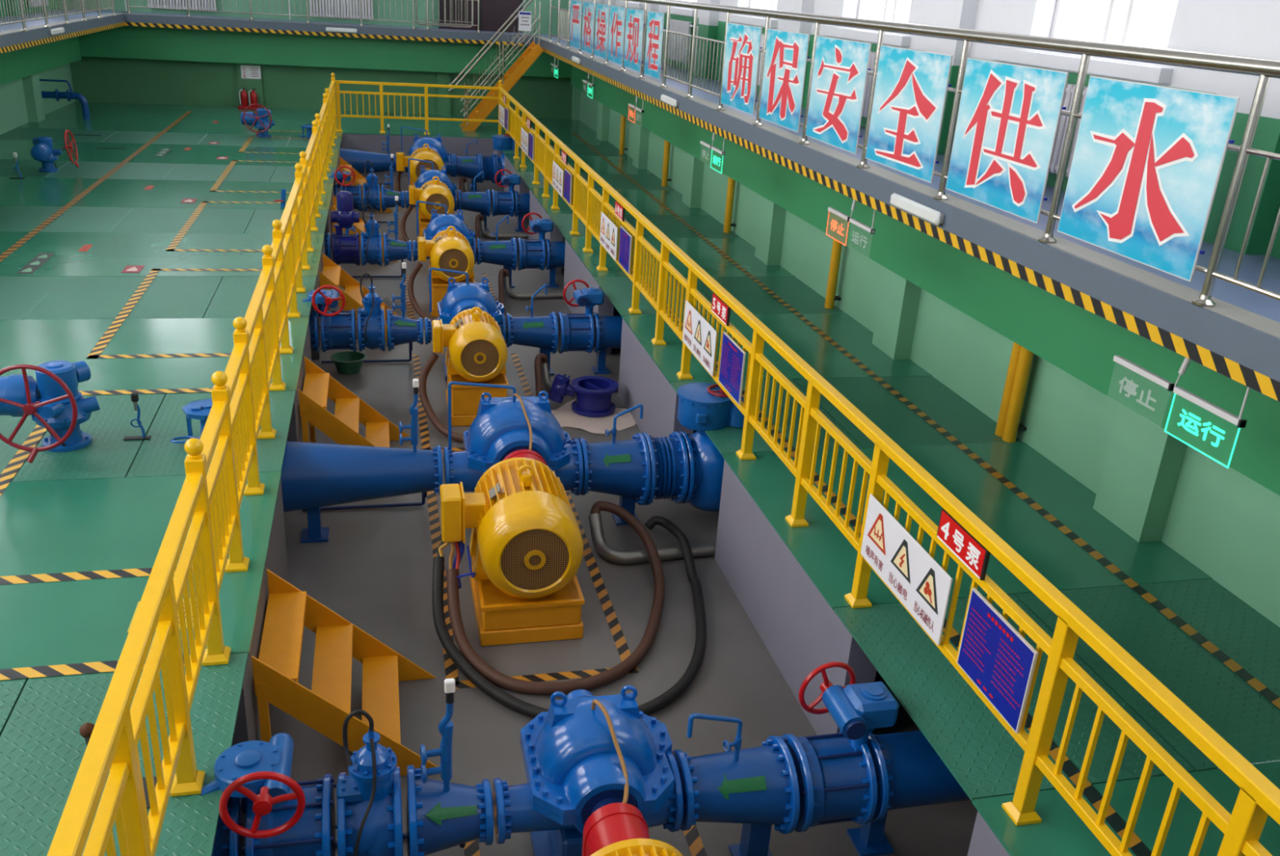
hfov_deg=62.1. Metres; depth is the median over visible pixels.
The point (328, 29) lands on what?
emergency light
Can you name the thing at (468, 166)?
pipe
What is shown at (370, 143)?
wall
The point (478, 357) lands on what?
grille
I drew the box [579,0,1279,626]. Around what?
wall
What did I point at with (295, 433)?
wall
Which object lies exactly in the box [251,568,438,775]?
steps
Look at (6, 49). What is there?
trim
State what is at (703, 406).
valve
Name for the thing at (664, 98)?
emergency light
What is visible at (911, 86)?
poster
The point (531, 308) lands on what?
tap
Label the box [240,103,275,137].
valve actuator
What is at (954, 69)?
pilaster
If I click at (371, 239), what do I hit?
valve
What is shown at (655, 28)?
poster
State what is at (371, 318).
valve
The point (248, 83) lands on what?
column
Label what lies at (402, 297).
tap
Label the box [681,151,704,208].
column
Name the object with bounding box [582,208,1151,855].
floor marking
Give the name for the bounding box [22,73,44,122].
column
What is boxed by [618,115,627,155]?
vertical pipe
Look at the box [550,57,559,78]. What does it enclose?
hanging sign
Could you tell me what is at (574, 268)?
wall
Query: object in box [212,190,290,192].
floor marking
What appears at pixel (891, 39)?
window sill
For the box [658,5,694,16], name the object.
window sill
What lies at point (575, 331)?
valve
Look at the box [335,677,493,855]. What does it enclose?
pipe
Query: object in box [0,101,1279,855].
floor
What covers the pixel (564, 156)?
number plate
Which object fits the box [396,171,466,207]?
hose
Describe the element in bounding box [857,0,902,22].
window
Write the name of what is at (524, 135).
board
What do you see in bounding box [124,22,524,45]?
trim
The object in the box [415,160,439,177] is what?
grille
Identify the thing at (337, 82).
railing
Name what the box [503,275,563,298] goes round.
conduit
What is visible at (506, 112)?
board
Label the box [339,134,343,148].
wall
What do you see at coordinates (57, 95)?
pipe
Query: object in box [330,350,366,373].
plastic basin
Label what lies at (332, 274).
steps
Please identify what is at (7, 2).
pilaster
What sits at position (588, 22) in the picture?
poster
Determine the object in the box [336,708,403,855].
valve
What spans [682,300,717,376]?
board
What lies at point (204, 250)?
floor marking
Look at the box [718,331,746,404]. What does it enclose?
board
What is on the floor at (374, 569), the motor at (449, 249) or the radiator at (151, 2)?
the motor at (449, 249)
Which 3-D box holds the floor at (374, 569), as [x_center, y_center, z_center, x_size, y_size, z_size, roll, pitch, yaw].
[-2.400,-1.088,14.040,6.300,0.100,25.450,-2,23,-13]
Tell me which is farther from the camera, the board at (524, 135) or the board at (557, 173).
the board at (524, 135)
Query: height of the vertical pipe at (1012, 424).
1.100 m
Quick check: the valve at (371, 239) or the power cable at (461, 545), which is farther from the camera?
the valve at (371, 239)
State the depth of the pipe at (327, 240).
15.70 m
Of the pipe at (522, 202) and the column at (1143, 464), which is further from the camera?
the pipe at (522, 202)
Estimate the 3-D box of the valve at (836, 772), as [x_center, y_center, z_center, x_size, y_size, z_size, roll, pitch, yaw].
[1.081,1.759,5.779,0.547,0.864,0.510,-2,23,-13]
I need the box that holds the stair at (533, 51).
[448,0,543,131]
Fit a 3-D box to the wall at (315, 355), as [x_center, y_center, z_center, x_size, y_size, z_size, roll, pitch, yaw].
[-4.305,-1.771,14.043,0.200,0.928,2.640,-2,23,-13]
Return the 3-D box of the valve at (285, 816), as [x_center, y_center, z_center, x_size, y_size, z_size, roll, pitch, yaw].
[-1.757,1.805,5.041,0.584,0.871,0.575,-2,23,-13]
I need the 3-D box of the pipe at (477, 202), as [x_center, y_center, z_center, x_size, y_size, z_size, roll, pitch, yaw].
[-3.145,-4.283,20.105,0.624,1.114,0.510,-2,23,-13]
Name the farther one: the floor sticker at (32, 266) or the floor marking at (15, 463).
the floor sticker at (32, 266)
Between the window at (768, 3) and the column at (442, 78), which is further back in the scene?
the column at (442, 78)
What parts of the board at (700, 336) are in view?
triangle panel, triangle panel, triangle panel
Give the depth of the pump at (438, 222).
16.10 m
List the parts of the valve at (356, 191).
stem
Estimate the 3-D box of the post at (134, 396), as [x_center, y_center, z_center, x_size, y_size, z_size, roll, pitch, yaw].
[-3.937,-0.093,8.276,0.190,0.380,0.060,-2,23,-13]
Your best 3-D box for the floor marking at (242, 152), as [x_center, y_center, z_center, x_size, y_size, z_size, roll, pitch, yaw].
[-7.169,-5.526,21.382,1.710,0.001,0.100,-2,23,-13]
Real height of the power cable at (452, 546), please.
0.206 m
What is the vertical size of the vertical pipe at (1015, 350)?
1.100 m
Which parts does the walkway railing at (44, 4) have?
post, post, cross rail, post, post, post, post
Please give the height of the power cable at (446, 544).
0.137 m
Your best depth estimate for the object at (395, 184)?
23.74 m
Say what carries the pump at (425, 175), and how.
on the floor at (374, 569)
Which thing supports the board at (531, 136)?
attached to the railing at (1258, 797)
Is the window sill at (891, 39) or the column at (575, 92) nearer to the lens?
the window sill at (891, 39)
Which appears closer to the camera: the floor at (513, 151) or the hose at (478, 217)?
the hose at (478, 217)
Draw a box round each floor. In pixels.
[0,8,122,31]
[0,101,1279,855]
[130,12,530,35]
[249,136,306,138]
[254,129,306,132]
[270,174,977,855]
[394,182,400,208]
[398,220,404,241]
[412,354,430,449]
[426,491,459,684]
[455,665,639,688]
[502,143,561,155]
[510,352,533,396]
[536,33,1279,322]
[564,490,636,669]
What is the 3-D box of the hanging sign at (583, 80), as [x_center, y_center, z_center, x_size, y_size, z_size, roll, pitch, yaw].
[-1.061,-7.056,21.717,0.040,0.518,1.120,-2,23,-13]
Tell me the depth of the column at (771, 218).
14.95 m
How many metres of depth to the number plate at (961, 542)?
5.37 m
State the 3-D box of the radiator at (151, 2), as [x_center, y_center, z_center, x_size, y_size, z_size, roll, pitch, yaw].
[-11.835,-10.853,26.792,2.168,0.760,0.060,-2,23,-13]
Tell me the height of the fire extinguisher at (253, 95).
0.452 m
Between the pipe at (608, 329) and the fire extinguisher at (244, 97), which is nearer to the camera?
the pipe at (608, 329)
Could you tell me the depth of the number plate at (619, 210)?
12.82 m
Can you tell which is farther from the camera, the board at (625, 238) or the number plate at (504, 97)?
the number plate at (504, 97)
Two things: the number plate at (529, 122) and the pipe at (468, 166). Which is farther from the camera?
the pipe at (468, 166)
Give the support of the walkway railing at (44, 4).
on the walkway slab at (13, 38)
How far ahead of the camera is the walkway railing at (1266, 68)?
6.68 m
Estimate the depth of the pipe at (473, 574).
7.81 m
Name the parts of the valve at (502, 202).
tie rod, stem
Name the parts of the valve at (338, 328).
stem, tie rod, tie rod, tie rod, tie rod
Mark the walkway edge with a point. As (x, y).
(1254, 320)
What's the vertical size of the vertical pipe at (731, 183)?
1.100 m
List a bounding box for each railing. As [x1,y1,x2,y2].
[0,0,116,35]
[46,72,338,855]
[126,0,480,32]
[334,80,498,134]
[497,80,1279,855]
[547,0,1279,306]
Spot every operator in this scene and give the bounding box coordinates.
[170,398,230,443]
[297,124,312,138]
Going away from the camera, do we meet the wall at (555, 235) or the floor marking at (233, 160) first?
the wall at (555, 235)
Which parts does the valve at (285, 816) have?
stem, tie rod, tie rod, tie rod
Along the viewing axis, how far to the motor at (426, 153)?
21.85 m
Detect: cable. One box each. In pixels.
[437,533,444,555]
[438,542,448,556]
[448,542,454,568]
[452,539,464,588]
[453,541,460,572]
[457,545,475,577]
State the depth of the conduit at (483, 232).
19.74 m
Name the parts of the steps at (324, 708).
leg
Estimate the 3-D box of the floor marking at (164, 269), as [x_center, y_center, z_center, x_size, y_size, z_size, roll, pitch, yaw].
[-5.067,-1.941,13.051,1.710,0.001,0.100,-2,23,-13]
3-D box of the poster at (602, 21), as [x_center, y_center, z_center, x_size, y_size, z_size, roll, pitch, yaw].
[-0.697,-7.269,19.471,0.036,0.912,1.238,-2,23,-13]
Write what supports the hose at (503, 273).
on the floor at (374, 569)
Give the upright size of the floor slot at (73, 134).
0.008 m
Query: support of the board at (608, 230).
attached to the railing at (1258, 797)
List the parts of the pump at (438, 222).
casing, casing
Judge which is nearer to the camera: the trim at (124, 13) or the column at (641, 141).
the column at (641, 141)
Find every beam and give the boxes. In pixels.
[0,35,81,84]
[78,26,571,78]
[570,65,1279,495]
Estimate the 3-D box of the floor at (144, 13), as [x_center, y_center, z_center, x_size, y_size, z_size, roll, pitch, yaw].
[-7.820,-10.443,27.478,9.920,0.004,1.050,-2,23,-13]
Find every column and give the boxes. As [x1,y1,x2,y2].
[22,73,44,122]
[235,62,264,108]
[436,71,450,115]
[571,86,580,119]
[596,101,609,141]
[632,122,649,168]
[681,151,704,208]
[755,195,786,265]
[871,266,921,359]
[1093,402,1188,542]
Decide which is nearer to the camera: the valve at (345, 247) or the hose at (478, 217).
the valve at (345, 247)
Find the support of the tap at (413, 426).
on the pipe at (315, 475)
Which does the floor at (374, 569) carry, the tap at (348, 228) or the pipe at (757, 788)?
the pipe at (757, 788)
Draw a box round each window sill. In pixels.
[583,0,604,3]
[615,0,644,8]
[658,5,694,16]
[720,13,777,27]
[819,26,911,46]
[985,46,1173,83]
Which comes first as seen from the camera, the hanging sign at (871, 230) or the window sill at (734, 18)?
the hanging sign at (871, 230)
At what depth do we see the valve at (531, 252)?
16.44 m
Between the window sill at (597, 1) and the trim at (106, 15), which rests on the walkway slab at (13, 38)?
the trim at (106, 15)
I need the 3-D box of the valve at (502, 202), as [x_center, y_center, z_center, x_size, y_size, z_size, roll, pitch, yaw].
[-2.553,-4.441,20.186,0.547,0.864,0.510,-2,23,-13]
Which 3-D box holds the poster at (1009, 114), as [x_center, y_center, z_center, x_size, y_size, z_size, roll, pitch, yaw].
[2.421,-1.949,7.109,0.036,0.912,1.228,-2,23,-13]
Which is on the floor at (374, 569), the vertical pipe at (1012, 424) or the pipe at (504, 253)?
the pipe at (504, 253)
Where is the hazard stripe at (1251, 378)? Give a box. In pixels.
[541,47,1279,401]
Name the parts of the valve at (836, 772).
tie rod, tie rod, tie rod, tie rod, stem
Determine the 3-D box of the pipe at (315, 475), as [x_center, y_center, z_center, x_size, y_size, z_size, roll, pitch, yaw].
[-2.419,0.225,8.931,1.469,1.415,0.768,-3,24,-17]
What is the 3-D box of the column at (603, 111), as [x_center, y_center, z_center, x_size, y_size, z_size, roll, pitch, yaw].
[-0.887,-7.647,25.937,0.190,1.200,0.550,-2,23,-13]
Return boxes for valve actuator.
[0,360,100,462]
[31,129,79,172]
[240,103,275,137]
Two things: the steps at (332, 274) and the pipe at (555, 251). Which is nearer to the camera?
the steps at (332, 274)
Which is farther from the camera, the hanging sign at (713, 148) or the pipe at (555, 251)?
the pipe at (555, 251)
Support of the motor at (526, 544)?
on the floor at (374, 569)
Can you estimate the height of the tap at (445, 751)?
0.102 m
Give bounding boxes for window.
[749,0,776,9]
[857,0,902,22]
[1049,0,1141,44]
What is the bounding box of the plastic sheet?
[551,398,635,433]
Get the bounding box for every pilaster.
[4,0,24,16]
[57,0,72,9]
[604,0,616,5]
[643,2,658,13]
[695,23,717,79]
[698,0,719,26]
[782,0,814,40]
[801,40,809,106]
[924,0,979,66]
[937,65,959,155]
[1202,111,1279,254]
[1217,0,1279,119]
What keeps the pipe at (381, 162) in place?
on the floor at (374, 569)
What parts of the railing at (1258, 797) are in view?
post, post, post, post, post, post, post, post, post, post, post, post, post, post, post, post, post, post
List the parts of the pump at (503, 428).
casing, casing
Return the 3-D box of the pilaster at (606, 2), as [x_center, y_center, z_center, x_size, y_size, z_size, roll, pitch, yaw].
[-0.530,-12.600,23.812,0.160,6.000,0.600,-2,23,-13]
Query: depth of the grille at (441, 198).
18.33 m
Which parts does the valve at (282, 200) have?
lever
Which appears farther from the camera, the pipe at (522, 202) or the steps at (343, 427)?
the pipe at (522, 202)
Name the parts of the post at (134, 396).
slot plate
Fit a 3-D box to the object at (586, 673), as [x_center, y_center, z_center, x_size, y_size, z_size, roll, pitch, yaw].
[-0.668,1.728,7.370,1.340,0.001,0.085,-2,23,-13]
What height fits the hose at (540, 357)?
0.672 m
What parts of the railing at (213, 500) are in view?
post, post, post, post, rail, post, post, post, post, post, post, post, post, post, post, post, post, post, post, post, post, post, post, post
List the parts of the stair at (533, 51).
handrail post, handrail post, handrail, handrail, handrail post, handrail post, handrail post, handrail post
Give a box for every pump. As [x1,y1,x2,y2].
[400,126,453,177]
[404,157,457,223]
[413,200,475,288]
[424,267,506,380]
[442,381,583,495]
[492,684,683,855]
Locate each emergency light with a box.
[48,26,64,35]
[325,26,356,32]
[571,56,581,63]
[660,93,679,107]
[889,192,944,225]
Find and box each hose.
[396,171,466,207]
[400,204,484,249]
[407,261,509,321]
[418,352,547,442]
[431,515,706,717]
[446,500,664,694]
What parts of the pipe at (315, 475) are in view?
gauge stem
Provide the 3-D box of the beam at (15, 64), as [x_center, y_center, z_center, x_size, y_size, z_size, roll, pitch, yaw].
[-10.170,-3.095,11.190,0.360,0.860,33.000,-2,23,-13]
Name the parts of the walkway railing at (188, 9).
post, post, post, cross rail, post, post, post, post, post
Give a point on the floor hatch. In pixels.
(144, 782)
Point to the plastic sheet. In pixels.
(565, 415)
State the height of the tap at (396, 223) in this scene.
0.102 m
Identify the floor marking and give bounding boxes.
[0,111,191,262]
[0,424,46,495]
[0,562,230,584]
[0,653,208,679]
[80,387,235,395]
[85,268,159,358]
[88,352,231,358]
[151,268,274,271]
[165,200,207,250]
[166,248,262,251]
[201,200,286,203]
[209,160,237,191]
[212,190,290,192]
[232,160,299,162]
[237,136,253,152]
[241,151,297,153]
[404,273,414,319]
[426,447,464,451]
[463,838,479,855]
[481,273,497,301]
[571,132,1279,708]
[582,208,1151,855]
[683,824,706,855]
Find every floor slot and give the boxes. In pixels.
[72,133,101,135]
[94,147,125,149]
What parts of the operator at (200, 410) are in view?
ring handle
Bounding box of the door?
[438,0,522,32]
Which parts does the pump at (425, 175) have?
casing, casing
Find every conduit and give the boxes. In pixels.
[462,182,468,191]
[480,220,528,238]
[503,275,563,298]
[541,362,618,391]
[588,512,715,564]
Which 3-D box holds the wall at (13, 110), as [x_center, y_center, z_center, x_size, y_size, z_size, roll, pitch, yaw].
[-10.649,-3.342,11.633,0.350,3.160,34.200,-2,23,-13]
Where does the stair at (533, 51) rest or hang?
on the floor at (112, 523)
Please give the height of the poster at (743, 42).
0.912 m
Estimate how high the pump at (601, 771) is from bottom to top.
1.124 m
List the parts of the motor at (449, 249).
terminal lid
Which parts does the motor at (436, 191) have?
terminal lid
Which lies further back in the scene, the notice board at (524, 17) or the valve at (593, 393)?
the notice board at (524, 17)
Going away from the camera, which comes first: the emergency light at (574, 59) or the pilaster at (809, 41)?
the pilaster at (809, 41)
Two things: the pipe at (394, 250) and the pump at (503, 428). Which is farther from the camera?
the pipe at (394, 250)
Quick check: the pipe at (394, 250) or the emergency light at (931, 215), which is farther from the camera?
the pipe at (394, 250)
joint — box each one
[479,153,496,183]
[641,431,688,505]
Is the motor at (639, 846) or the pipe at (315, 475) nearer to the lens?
the motor at (639, 846)
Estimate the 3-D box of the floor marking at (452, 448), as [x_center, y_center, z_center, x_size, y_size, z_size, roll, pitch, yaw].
[-1.559,0.207,10.904,1.340,0.001,0.085,-2,23,-13]
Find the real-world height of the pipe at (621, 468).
1.162 m
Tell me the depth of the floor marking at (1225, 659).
8.23 m
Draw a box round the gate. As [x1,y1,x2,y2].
[415,0,472,27]
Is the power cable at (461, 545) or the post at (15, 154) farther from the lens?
the post at (15, 154)
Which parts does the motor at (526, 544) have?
terminal lid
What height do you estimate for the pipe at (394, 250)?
1.366 m
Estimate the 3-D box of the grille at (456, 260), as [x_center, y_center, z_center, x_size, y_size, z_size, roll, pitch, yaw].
[-2.582,-2.282,14.726,0.408,0.408,0.022,-2,23,-13]
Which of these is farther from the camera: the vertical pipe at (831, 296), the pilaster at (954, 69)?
the vertical pipe at (831, 296)
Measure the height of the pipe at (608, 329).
0.770 m
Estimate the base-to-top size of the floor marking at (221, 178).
0.001 m
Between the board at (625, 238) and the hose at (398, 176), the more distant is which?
the hose at (398, 176)
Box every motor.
[395,143,444,191]
[408,176,454,236]
[417,226,475,316]
[431,306,508,426]
[440,457,584,645]
[590,837,683,855]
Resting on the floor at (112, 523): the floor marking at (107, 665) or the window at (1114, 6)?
the floor marking at (107, 665)
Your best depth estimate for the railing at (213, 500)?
5.12 m
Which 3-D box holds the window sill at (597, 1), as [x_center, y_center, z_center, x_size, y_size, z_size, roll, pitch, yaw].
[-1.011,-10.803,26.861,0.400,0.100,2.370,-2,23,-13]
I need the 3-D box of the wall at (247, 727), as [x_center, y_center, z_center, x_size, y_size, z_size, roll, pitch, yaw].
[-2.505,1.300,6.906,0.200,0.928,2.590,-2,23,-13]
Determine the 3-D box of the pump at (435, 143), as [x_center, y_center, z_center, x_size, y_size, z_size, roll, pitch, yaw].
[-4.706,-5.919,23.449,1.160,1.350,1.450,-2,23,-13]
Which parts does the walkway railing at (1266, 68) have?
post, post, post, post, post, post, post, post, post, post, post, post, post, post, cross rail, handrail, post, post, post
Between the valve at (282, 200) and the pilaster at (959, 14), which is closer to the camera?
the pilaster at (959, 14)
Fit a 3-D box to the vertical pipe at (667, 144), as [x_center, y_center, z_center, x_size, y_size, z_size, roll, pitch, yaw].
[0.537,-5.177,20.324,0.177,1.100,0.116,-2,23,-13]
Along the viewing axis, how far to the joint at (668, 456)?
9.29 m
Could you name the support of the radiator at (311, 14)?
attached to the wall at (119, 5)
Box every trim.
[0,13,121,34]
[0,22,124,53]
[124,13,532,35]
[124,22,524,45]
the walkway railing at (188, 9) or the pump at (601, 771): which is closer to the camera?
the pump at (601, 771)
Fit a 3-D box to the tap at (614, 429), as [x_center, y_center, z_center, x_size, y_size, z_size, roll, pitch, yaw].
[-0.250,0.036,9.252,0.096,0.066,0.065,-9,26,-29]
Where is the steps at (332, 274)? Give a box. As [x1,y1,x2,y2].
[319,253,398,341]
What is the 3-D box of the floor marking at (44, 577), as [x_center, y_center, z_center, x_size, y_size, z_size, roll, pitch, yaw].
[-3.404,0.897,6.456,1.710,0.001,0.100,-2,23,-13]
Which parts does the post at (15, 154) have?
slot plate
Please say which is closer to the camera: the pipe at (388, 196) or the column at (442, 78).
the pipe at (388, 196)
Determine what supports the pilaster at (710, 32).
attached to the wall at (1226, 523)
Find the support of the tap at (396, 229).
on the pipe at (394, 250)
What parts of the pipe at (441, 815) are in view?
gauge stem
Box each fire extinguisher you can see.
[239,88,248,106]
[248,88,257,106]
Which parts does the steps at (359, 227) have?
leg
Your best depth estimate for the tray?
27.39 m
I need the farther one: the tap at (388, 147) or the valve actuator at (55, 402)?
the tap at (388, 147)
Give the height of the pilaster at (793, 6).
6.000 m
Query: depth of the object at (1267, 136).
6.70 m
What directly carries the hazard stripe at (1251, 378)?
attached to the walkway slab at (1255, 349)
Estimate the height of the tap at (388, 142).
0.102 m
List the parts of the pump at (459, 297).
casing, casing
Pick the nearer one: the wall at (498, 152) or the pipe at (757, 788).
the pipe at (757, 788)
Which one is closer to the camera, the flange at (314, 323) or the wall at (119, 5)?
the flange at (314, 323)
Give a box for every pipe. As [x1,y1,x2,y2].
[39,79,90,119]
[212,795,245,855]
[280,378,443,542]
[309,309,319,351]
[321,262,423,363]
[324,231,331,259]
[333,182,338,197]
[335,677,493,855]
[339,124,397,184]
[351,195,412,277]
[364,153,404,222]
[453,138,480,191]
[457,170,490,231]
[475,215,517,287]
[504,284,558,374]
[513,190,529,231]
[544,237,564,287]
[577,403,650,524]
[591,311,622,373]
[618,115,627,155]
[661,139,671,186]
[671,712,799,855]
[723,176,736,232]
[824,237,842,308]
[846,729,969,855]
[995,342,1021,436]
[1001,346,1034,442]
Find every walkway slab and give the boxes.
[0,13,124,53]
[532,35,1279,401]
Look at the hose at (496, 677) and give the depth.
7.54 m
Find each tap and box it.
[345,225,355,235]
[382,141,389,146]
[382,146,389,151]
[384,173,393,179]
[384,179,393,186]
[387,220,398,227]
[387,227,398,235]
[391,293,405,302]
[392,302,405,311]
[399,419,417,432]
[399,431,417,444]
[420,740,452,764]
[420,759,452,782]
[525,305,533,311]
[604,427,616,435]
[722,735,742,751]
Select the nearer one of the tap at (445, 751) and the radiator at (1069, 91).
the tap at (445, 751)
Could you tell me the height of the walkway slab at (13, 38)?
0.270 m
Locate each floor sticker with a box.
[16,253,54,273]
[78,244,92,251]
[120,265,144,272]
[144,185,154,189]
[154,147,172,156]
[180,198,197,203]
[208,141,219,144]
[216,155,228,159]
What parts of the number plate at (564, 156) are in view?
plate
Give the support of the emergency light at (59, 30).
attached to the walkway slab at (13, 38)
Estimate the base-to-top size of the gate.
1.052 m
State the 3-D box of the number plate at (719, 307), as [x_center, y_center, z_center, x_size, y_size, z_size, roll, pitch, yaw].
[0.694,-1.025,9.149,0.024,0.160,0.460,-2,23,-13]
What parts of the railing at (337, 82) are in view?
post, post, rail, rail, rail, post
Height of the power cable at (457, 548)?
0.207 m
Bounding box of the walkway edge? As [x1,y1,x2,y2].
[536,35,1279,337]
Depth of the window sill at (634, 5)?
22.76 m
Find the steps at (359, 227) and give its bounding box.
[330,194,398,262]
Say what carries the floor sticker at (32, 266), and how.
on the floor at (112, 523)
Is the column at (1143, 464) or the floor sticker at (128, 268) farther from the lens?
the floor sticker at (128, 268)
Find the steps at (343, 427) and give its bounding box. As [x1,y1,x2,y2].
[298,356,410,447]
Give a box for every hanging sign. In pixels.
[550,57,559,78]
[582,73,594,98]
[628,96,644,123]
[700,133,725,173]
[826,199,875,248]
[1113,355,1249,467]
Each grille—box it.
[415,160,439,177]
[426,193,448,214]
[439,248,467,276]
[461,339,498,375]
[500,529,568,589]
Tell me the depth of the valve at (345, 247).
15.74 m
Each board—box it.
[240,65,261,79]
[498,104,504,127]
[504,106,508,130]
[518,10,531,31]
[520,127,528,155]
[528,132,533,160]
[552,160,563,196]
[564,168,571,204]
[600,211,617,260]
[618,226,631,274]
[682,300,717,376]
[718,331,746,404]
[860,493,952,645]
[956,587,1038,733]
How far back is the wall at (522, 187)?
21.34 m
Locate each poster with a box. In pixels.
[569,0,582,49]
[581,1,595,53]
[594,3,609,59]
[607,5,626,65]
[623,8,644,72]
[644,10,665,79]
[720,22,762,115]
[759,28,809,132]
[805,35,871,154]
[865,44,952,182]
[945,57,1069,223]
[1057,75,1239,281]
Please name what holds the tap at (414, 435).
on the pipe at (315, 475)
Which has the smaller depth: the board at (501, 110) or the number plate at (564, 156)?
the number plate at (564, 156)
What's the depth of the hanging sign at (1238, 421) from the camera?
5.76 m
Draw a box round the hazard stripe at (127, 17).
[117,11,538,46]
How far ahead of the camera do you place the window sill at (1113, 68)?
8.26 m
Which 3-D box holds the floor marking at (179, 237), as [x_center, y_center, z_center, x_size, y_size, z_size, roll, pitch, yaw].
[-6.450,-2.922,15.203,0.100,0.001,3.310,-2,23,-13]
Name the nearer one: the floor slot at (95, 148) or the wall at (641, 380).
the wall at (641, 380)
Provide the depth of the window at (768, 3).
15.76 m
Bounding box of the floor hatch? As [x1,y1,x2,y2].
[142,776,156,808]
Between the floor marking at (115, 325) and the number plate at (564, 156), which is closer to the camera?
the floor marking at (115, 325)
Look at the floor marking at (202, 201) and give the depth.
16.77 m
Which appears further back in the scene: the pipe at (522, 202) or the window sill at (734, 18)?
the pipe at (522, 202)
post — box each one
[9,151,24,178]
[123,392,151,439]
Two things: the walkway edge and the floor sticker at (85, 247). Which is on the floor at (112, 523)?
the floor sticker at (85, 247)
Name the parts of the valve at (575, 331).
tie rod, tie rod, tie rod, tie rod, stem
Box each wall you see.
[0,0,75,134]
[70,56,572,119]
[72,0,568,35]
[231,480,288,745]
[287,320,311,441]
[310,239,324,359]
[324,189,333,261]
[333,152,339,191]
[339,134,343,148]
[342,133,493,177]
[493,148,501,185]
[504,155,529,222]
[528,190,562,274]
[563,240,613,355]
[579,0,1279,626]
[584,0,1222,93]
[617,318,693,438]
[714,459,876,734]
[967,810,1009,855]
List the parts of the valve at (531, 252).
tie rod, tie rod, stem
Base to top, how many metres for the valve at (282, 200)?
0.284 m
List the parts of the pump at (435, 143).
casing, casing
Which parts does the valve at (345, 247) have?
stem, tie rod, tie rod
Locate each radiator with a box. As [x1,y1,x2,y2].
[22,0,48,12]
[124,0,217,10]
[288,0,373,19]
[667,18,697,71]
[757,33,764,85]
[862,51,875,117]
[1048,83,1088,177]
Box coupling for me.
[79,721,94,746]
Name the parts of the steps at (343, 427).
leg, leg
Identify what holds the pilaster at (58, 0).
attached to the wall at (13, 110)
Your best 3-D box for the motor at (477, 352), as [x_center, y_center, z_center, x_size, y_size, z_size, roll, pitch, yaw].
[-1.853,-0.732,11.566,0.781,1.198,0.900,-2,23,-13]
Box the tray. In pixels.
[238,105,262,109]
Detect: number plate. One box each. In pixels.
[503,94,506,104]
[526,116,531,128]
[561,149,568,164]
[614,200,624,221]
[711,292,730,325]
[936,508,990,580]
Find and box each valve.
[200,732,337,855]
[273,188,286,207]
[302,284,357,351]
[328,165,362,211]
[331,190,360,266]
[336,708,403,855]
[357,272,385,351]
[360,204,382,266]
[362,160,380,211]
[490,168,520,217]
[492,133,520,185]
[516,212,553,270]
[548,373,618,417]
[555,279,604,353]
[677,382,744,511]
[780,661,899,831]
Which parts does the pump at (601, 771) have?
casing, casing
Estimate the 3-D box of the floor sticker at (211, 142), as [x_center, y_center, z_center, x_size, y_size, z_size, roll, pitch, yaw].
[-8.836,-5.910,22.048,0.200,0.006,0.340,-2,23,-13]
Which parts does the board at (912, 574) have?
triangle panel, triangle panel, triangle panel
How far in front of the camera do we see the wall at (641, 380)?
11.26 m
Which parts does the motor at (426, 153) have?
terminal lid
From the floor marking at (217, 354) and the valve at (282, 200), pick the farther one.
the valve at (282, 200)
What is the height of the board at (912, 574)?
0.410 m
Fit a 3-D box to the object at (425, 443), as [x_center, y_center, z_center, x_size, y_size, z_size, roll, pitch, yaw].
[-2.501,-0.351,12.103,0.085,0.001,3.000,-2,23,-13]
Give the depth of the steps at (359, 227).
17.62 m
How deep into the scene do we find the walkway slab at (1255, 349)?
6.73 m
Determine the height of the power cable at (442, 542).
0.139 m
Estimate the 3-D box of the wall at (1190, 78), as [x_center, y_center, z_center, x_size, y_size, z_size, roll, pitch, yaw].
[2.295,-5.289,14.060,0.350,0.140,34.200,-2,23,-13]
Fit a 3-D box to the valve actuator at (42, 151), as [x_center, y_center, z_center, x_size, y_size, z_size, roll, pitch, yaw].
[-9.951,-4.702,18.044,0.721,0.698,0.667,-2,23,-13]
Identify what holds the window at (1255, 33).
attached to the wall at (1226, 523)
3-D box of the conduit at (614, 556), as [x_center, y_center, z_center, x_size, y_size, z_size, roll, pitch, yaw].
[0.074,0.973,8.981,1.116,0.269,0.451,7,23,7]
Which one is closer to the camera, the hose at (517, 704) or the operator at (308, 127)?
the hose at (517, 704)
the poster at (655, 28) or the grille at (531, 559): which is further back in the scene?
the poster at (655, 28)
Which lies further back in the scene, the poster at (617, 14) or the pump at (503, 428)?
the poster at (617, 14)
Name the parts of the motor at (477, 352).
terminal lid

